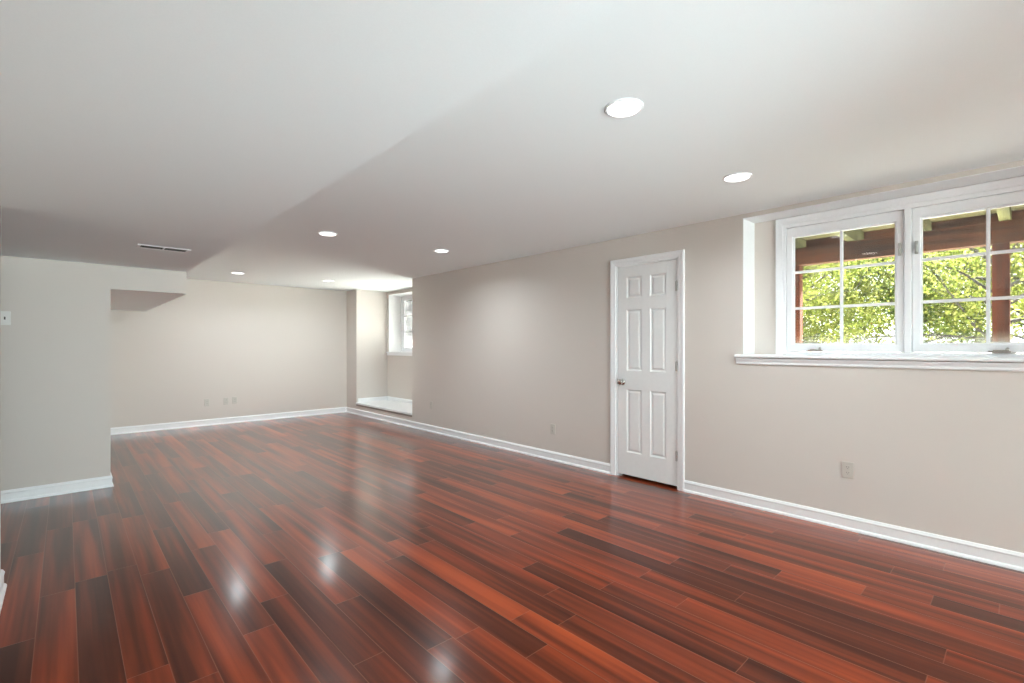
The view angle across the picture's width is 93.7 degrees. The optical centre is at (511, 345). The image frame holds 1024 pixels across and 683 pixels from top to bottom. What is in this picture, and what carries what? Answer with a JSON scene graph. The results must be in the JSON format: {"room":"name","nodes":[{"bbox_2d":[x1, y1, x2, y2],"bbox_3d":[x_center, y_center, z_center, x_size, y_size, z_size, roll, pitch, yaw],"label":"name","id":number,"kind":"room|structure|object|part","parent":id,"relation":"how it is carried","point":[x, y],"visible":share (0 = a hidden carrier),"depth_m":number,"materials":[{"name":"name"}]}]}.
{"room":"finished basement","nodes":[
{"label":"finished basement","id":0,"kind":"room"},
{"bbox_2d":[0,206,0,570],"bbox_3d":[0.742,0.276,-1.258,0.120,2.048,10.347,0,0,-43],"label":"wall","id":1,"kind":"structure","parent":0,"point":[0,206],"depth_m":2.56,"materials":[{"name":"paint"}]},
{"bbox_2d":[0,569,6,612],"bbox_3d":[0.734,1.249,-1.250,0.164,0.102,10.369,0,0,-43],"label":"baseboard","id":2,"kind":"structure","parent":1,"relation":"attached to","point":[3,586],"depth_m":2.49,"materials":[{"name":"white paint"}]},
{"bbox_2d":[1,256,110,490],"bbox_3d":[-6.286,0.060,4.483,3.705,2.720,3.564,0,0,-43],"label":"wall","id":3,"kind":"structure","parent":0,"point":[56,345],"depth_m":4.19,"materials":[{"name":"paint"}]},
{"bbox_2d":[1,311,10,324],"bbox_3d":[-4.220,-0.231,3.960,0.116,0.115,0.016,0,0,-43],"label":"light switch","id":4,"kind":"object","parent":3,"relation":"attached to","point":[5,315],"visible":0.86,"depth_m":3.98,"materials":[{"name":"plastic"}]},
{"bbox_2d":[1,407,609,503],"bbox_3d":[-3.857,1.249,4.627,7.458,0.102,6.262,0,0,-43],"label":"baseboard","id":5,"kind":"structure","parent":3,"relation":"attached to","point":[20,494],"depth_m":6.20,"materials":[{"name":"white paint"}]},
{"bbox_2d":[111,265,186,310],"bbox_3d":[-4.649,-0.914,5.878,0.592,0.772,3.352,0,0,-43],"label":"ceiling","id":6,"kind":"structure","parent":0,"point":[132,288],"depth_m":4.75,"materials":[{"name":"paint"}]},
{"bbox_2d":[111,279,346,427],"bbox_3d":[-4.702,0.060,8.255,3.752,2.720,0.200,0,0,-43],"label":"wall","id":7,"kind":"structure","parent":0,"point":[271,348],"depth_m":8.06,"materials":[{"name":"paint"}]},
{"bbox_2d":[204,399,208,405],"bbox_3d":[-4.988,0.924,7.847,0.070,0.115,0.008,0,0,-43],"label":"wall outlet","id":8,"kind":"object","parent":7,"relation":"attached to","point":[206,401],"visible":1,"depth_m":7.84,"materials":[{"name":"plastic"}]},
{"bbox_2d":[232,397,236,403],"bbox_3d":[-4.692,0.916,8.122,0.070,0.115,0.008,0,0,-43],"label":"wall outlet","id":9,"kind":"object","parent":7,"relation":"attached to","point":[234,399],"visible":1,"depth_m":8.12,"materials":[{"name":"plastic"}]},
{"bbox_2d":[0,0,628,271],"bbox_3d":[-0.639,-1.024,-1.153,4.293,0.552,12.382,0,0,-43],"label":"ceiling","id":10,"kind":"structure","parent":0,"point":[193,125],"depth_m":1.44,"materials":[{"name":"paint"}]},
{"bbox_2d":[136,244,190,252],"bbox_3d":[-2.672,-0.746,3.681,0.330,0.004,0.150,0,0,-43],"label":"ceiling vent","id":11,"kind":"object","parent":10,"relation":"in","point":[138,245],"visible":1,"depth_m":3.67,"materials":[{"name":"white metal"}]},
{"bbox_2d":[368,290,386,397],"bbox_3d":[-2.857,0.060,9.673,0.418,2.720,0.638,0,0,-43],"label":"wall","id":12,"kind":"structure","parent":0,"point":[377,300],"depth_m":9.43,"materials":[{"name":"paint"}]},
{"bbox_2d":[387,288,411,399],"bbox_3d":[-1.798,0.060,9.116,0.373,2.720,2.896,0,0,-43],"label":"wall","id":13,"kind":"structure","parent":0,"point":[399,368],"depth_m":9.27,"materials":[{"name":"paint"}]},
{"bbox_2d":[386,291,411,355],"bbox_3d":[-1.683,-0.415,8.966,0.398,1.200,1.980,0,0,-43],"label":"window","id":14,"kind":"structure","parent":13,"relation":"in","point":[400,304],"depth_m":9.63,"materials":[{"name":"white plastic"}]},
{"bbox_3d":[-1.577,-0.440,9.078,0.090,1.150,1.880,0,0,-43],"label":"frame","id":15,"kind":"part","parent":14,"relation":"part of","materials":[{"name":"white plastic"}]},
{"bbox_3d":[-1.899,-0.440,9.410,0.050,1.050,0.865,0,0,-43],"label":"sash frame","id":16,"kind":"part","parent":14,"relation":"part of","materials":[{"name":"white plastic"}]},
{"bbox_3d":[-1.897,-0.440,9.412,0.005,0.960,0.775,0,0,-43],"label":"pane","id":17,"kind":"part","parent":14,"relation":"part of","materials":[{"name":"clear glass"}]},
{"bbox_2d":[0,412,1023,682],"bbox_3d":[-0.615,1.360,1.167,7.889,0.120,16.146,0,0,-43],"label":"floor","id":18,"kind":"structure","parent":0,"point":[344,547],"depth_m":2.66,"materials":[{"name":"brown wood"}]},
{"bbox_2d":[187,0,1023,291],"bbox_3d":[1.183,-1.189,2.839,3.814,0.222,15.746,0,0,-43],"label":"ceiling","id":19,"kind":"structure","parent":0,"point":[813,100],"depth_m":2.48,"materials":[{"name":"paint"}]},
{"bbox_2d":[318,231,336,235],"bbox_3d":[-1.766,-1.072,4.599,0.173,0.012,0.173,0,0,-43],"label":"recessed light","id":20,"kind":"object","parent":19,"relation":"in","point":[324,233],"visible":1,"depth_m":4.57,"materials":[{"name":"white plastic"}]},
{"bbox_2d":[320,232,335,235],"bbox_3d":[-1.766,-1.071,4.599,0.144,0.011,0.144,0,0,-43],"label":"diffuser","id":21,"kind":"object","parent":20,"relation":"attached to","point":[321,233],"depth_m":4.58,"materials":[{"name":"white plastic"}]},
{"bbox_2d":[434,249,448,252],"bbox_3d":[-0.796,-1.072,5.420,0.173,0.012,0.173,0,0,-43],"label":"recessed light","id":22,"kind":"object","parent":19,"relation":"in","point":[435,250],"visible":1,"depth_m":5.38,"materials":[{"name":"white plastic"}]},
{"bbox_2d":[604,98,643,117],"bbox_3d":[0.506,-1.072,2.172,0.173,0.012,0.173,0,0,-43],"label":"recessed light","id":23,"kind":"object","parent":19,"relation":"in","point":[624,107],"visible":1,"depth_m":2.15,"materials":[{"name":"white paint"}]},
{"bbox_2d":[608,101,639,116],"bbox_3d":[0.506,-1.071,2.172,0.144,0.011,0.144,0,0,-43],"label":"diffuser","id":24,"kind":"object","parent":23,"relation":"attached to","point":[615,108],"depth_m":2.16,"materials":[{"name":"white plastic"}]},
{"bbox_2d":[722,172,751,181],"bbox_3d":[1.435,-1.072,3.059,0.173,0.012,0.173,0,0,-43],"label":"recessed light","id":25,"kind":"object","parent":19,"relation":"in","point":[739,176],"visible":1,"depth_m":3.04,"materials":[{"name":"white plastic"}]},
{"bbox_2d":[725,174,749,181],"bbox_3d":[1.435,-1.071,3.059,0.144,0.011,0.144,0,0,-43],"label":"diffuser","id":26,"kind":"object","parent":25,"relation":"attached to","point":[730,177],"depth_m":3.04,"materials":[{"name":"white plastic"}]},
{"bbox_2d":[347,160,1023,552],"bbox_3d":[2.188,0.060,3.775,0.232,2.720,16.146,0,0,-43],"label":"wall","id":27,"kind":"structure","parent":0,"point":[510,350],"depth_m":4.07,"materials":[{"name":"paint"}]},
{"bbox_2d":[356,404,411,416],"bbox_3d":[-2.279,1.121,8.403,0.008,0.030,2.006,0,0,-43],"label":"trim","id":28,"kind":"structure","parent":27,"relation":"attached to","point":[356,404],"depth_m":8.30,"materials":[{"name":"white wood"}]},
{"bbox_2d":[550,424,554,433],"bbox_3d":[0.463,0.944,5.452,0.008,0.115,0.070,0,0,-43],"label":"wall outlet","id":29,"kind":"object","parent":27,"relation":"attached to","point":[552,426],"visible":1,"depth_m":5.45,"materials":[{"name":"plastic"}]},
{"bbox_2d":[610,249,684,491],"bbox_3d":[1.338,0.218,4.642,0.294,2.163,0.794,0,0,-43],"label":"door","id":30,"kind":"structure","parent":27,"relation":"in","point":[647,292],"depth_m":4.58,"materials":[{"name":"white paint"}]},
{"bbox_3d":[1.078,0.357,4.755,0.068,0.064,0.064,0,0,-43],"label":"knob","id":31,"kind":"part","parent":30,"relation":"part of","materials":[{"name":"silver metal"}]},
{"bbox_2d":[842,461,853,478],"bbox_3d":[2.377,0.878,3.396,0.008,0.115,0.070,0,0,-43],"label":"wall outlet","id":32,"kind":"object","parent":27,"relation":"attached to","point":[847,467],"visible":1,"depth_m":3.39,"materials":[{"name":"plastic"}]},
{"bbox_2d":[684,480,1023,571],"bbox_3d":[4.498,1.249,1.106,0.022,0.102,8.690,0,0,-43],"label":"baseboard","id":33,"kind":"structure","parent":27,"relation":"attached to","point":[1010,559],"depth_m":3.29,"materials":[{"name":"white paint"}]},
{"bbox_2d":[734,165,1023,371],"bbox_3d":[2.693,-0.449,3.279,0.368,1.193,2.151,0,0,-43],"label":"window","id":34,"kind":"structure","parent":27,"relation":"in","point":[908,214],"depth_m":3.36,"materials":[{"name":"white paint"}]},
{"bbox_3d":[2.362,0.026,3.742,0.035,0.034,0.100,0,0,-43],"label":"crank handle","id":35,"kind":"part","parent":34,"relation":"part of","materials":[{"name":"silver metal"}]},
{"bbox_3d":[2.506,-0.455,3.648,0.050,0.996,0.746,0,0,-43],"label":"sash frame","id":36,"kind":"part","parent":34,"relation":"part of","materials":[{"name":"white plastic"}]},
{"bbox_3d":[2.657,0.085,3.245,0.268,0.031,2.151,0,0,-43],"label":"sill","id":37,"kind":"part","parent":34,"relation":"part of","materials":[{"name":"white paint"}]},
{"bbox_3d":[2.788,-0.457,3.370,0.104,1.056,1.585,0,0,-43],"label":"frame","id":38,"kind":"part","parent":34,"relation":"part of","materials":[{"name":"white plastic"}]},
{"bbox_3d":[3.046,-0.455,3.068,0.050,0.996,0.745,0,0,-43],"label":"sash frame","id":39,"kind":"part","parent":34,"relation":"part of","materials":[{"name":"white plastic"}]},
{"bbox_3d":[3.050,0.026,3.002,0.035,0.034,0.100,0,0,-43],"label":"crank handle","id":40,"kind":"part","parent":34,"relation":"part of","materials":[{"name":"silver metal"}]},
{"bbox_2d":[755,176,1019,353],"bbox_3d":[3.240,0.060,2.947,0.181,2.720,13.500,0,0,-43],"label":"wall","id":41,"kind":"structure","parent":0,"point":[765,232],"depth_m":4.02,"materials":[{"name":"paint"}]},
{"bbox_3d":[-1.955,1.264,8.704,0.418,0.312,2.008,0,0,-43],"label":"wall","id":42,"kind":"structure","parent":0,"visible":0},
{"bbox_2d":[356,400,411,414],"bbox_3d":[-2.047,1.090,8.619,0.668,0.032,2.006,0,0,-43],"label":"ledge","id":43,"kind":"structure","parent":42,"relation":"on","point":[400,407],"depth_m":8.66,"materials":[{"name":"white paint"}]},
{"bbox_2d":[358,396,411,403],"bbox_3d":[-2.029,1.037,8.636,0.620,0.074,2.007,0,0,-43],"label":"trim","id":44,"kind":"structure","parent":42,"relation":"attached to","point":[409,401],"depth_m":9.30,"materials":[{"name":"white paint"}]},
{"label":"outside","id":45,"kind":"structure","parent":0,"visible":0},
{"bbox_3d":[16.786,0.600,29.280,55.530,0.400,100.000,0,0,-43],"label":"ground","id":46,"kind":"structure","parent":45,"visible":0},
{"bbox_2d":[803,257,894,342],"bbox_3d":[6.222,-2.318,10.482,5.901,5.586,5.231,0,0,22],"label":"tree","id":47,"kind":"object","parent":46,"relation":"on","point":[808,290],"visible":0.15,"depth_m":10.32,"materials":[{"name":"green plant"}]},
{"bbox_2d":[803,258,957,351],"bbox_3d":[8.413,-2.549,13.982,6.775,6.045,6.552,0,0,-36],"label":"tree","id":48,"kind":"object","parent":46,"relation":"on","point":[862,288],"visible":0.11,"depth_m":12.68,"materials":[{"name":"green plant"}]},
{"bbox_2d":[803,249,959,342],"bbox_3d":[11.264,-3.132,16.060,6.003,7.209,6.367,0,0,37],"label":"tree","id":49,"kind":"object","parent":46,"relation":"on","point":[959,249],"visible":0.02,"depth_m":15.78,"materials":[{"name":"green plant"}]},
{"bbox_2d":[795,205,1023,351],"bbox_3d":[4.558,-0.593,4.310,3.535,1.986,12.100,0,0,-43],"label":"deck","id":50,"kind":"object","parent":46,"relation":"on","point":[966,230],"visible":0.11,"depth_m":5.71,"materials":[{"name":"brown wood"}]},
{"bbox_3d":[4.023,-0.364,6.804,0.140,1.529,0.140,0,0,-43],"label":"post","id":51,"kind":"part","parent":50,"relation":"part of","materials":[{"name":"brown wood"}]},
{"bbox_3d":[5.413,-0.364,5.310,0.140,1.529,0.140,0,0,-43],"label":"post","id":52,"kind":"part","parent":50,"relation":"part of","materials":[{"name":"brown wood"}]},
{"bbox_2d":[805,242,1023,342],"bbox_3d":[8.483,-2.249,8.531,6.178,5.449,5.878,0,0,-15],"label":"tree","id":53,"kind":"object","parent":46,"relation":"on","point":[975,278],"visible":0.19,"depth_m":8.54,"materials":[{"name":"green plant"}]},
{"bbox_2d":[806,249,1023,352],"bbox_3d":[10.086,-2.762,13.168,5.887,6.471,6.623,0,0,-43],"label":"tree","id":54,"kind":"object","parent":46,"relation":"on","point":[926,319],"visible":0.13,"depth_m":12.04,"materials":[{"name":"green plant"}]},
{"bbox_2d":[827,246,1021,342],"bbox_3d":[13.071,-3.431,13.947,6.565,7.808,6.004,0,0,32],"label":"tree","id":55,"kind":"object","parent":46,"relation":"on","point":[933,268],"visible":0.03,"depth_m":13.95,"materials":[{"name":"green plant"}]},
{"bbox_2d":[857,243,1023,342],"bbox_3d":[12.242,-3.010,11.118,6.184,6.968,6.226,0,0,-43],"label":"tree","id":56,"kind":"object","parent":46,"relation":"on","point":[1019,274],"visible":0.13,"depth_m":11.38,"materials":[{"name":"green plant"}]}
]}

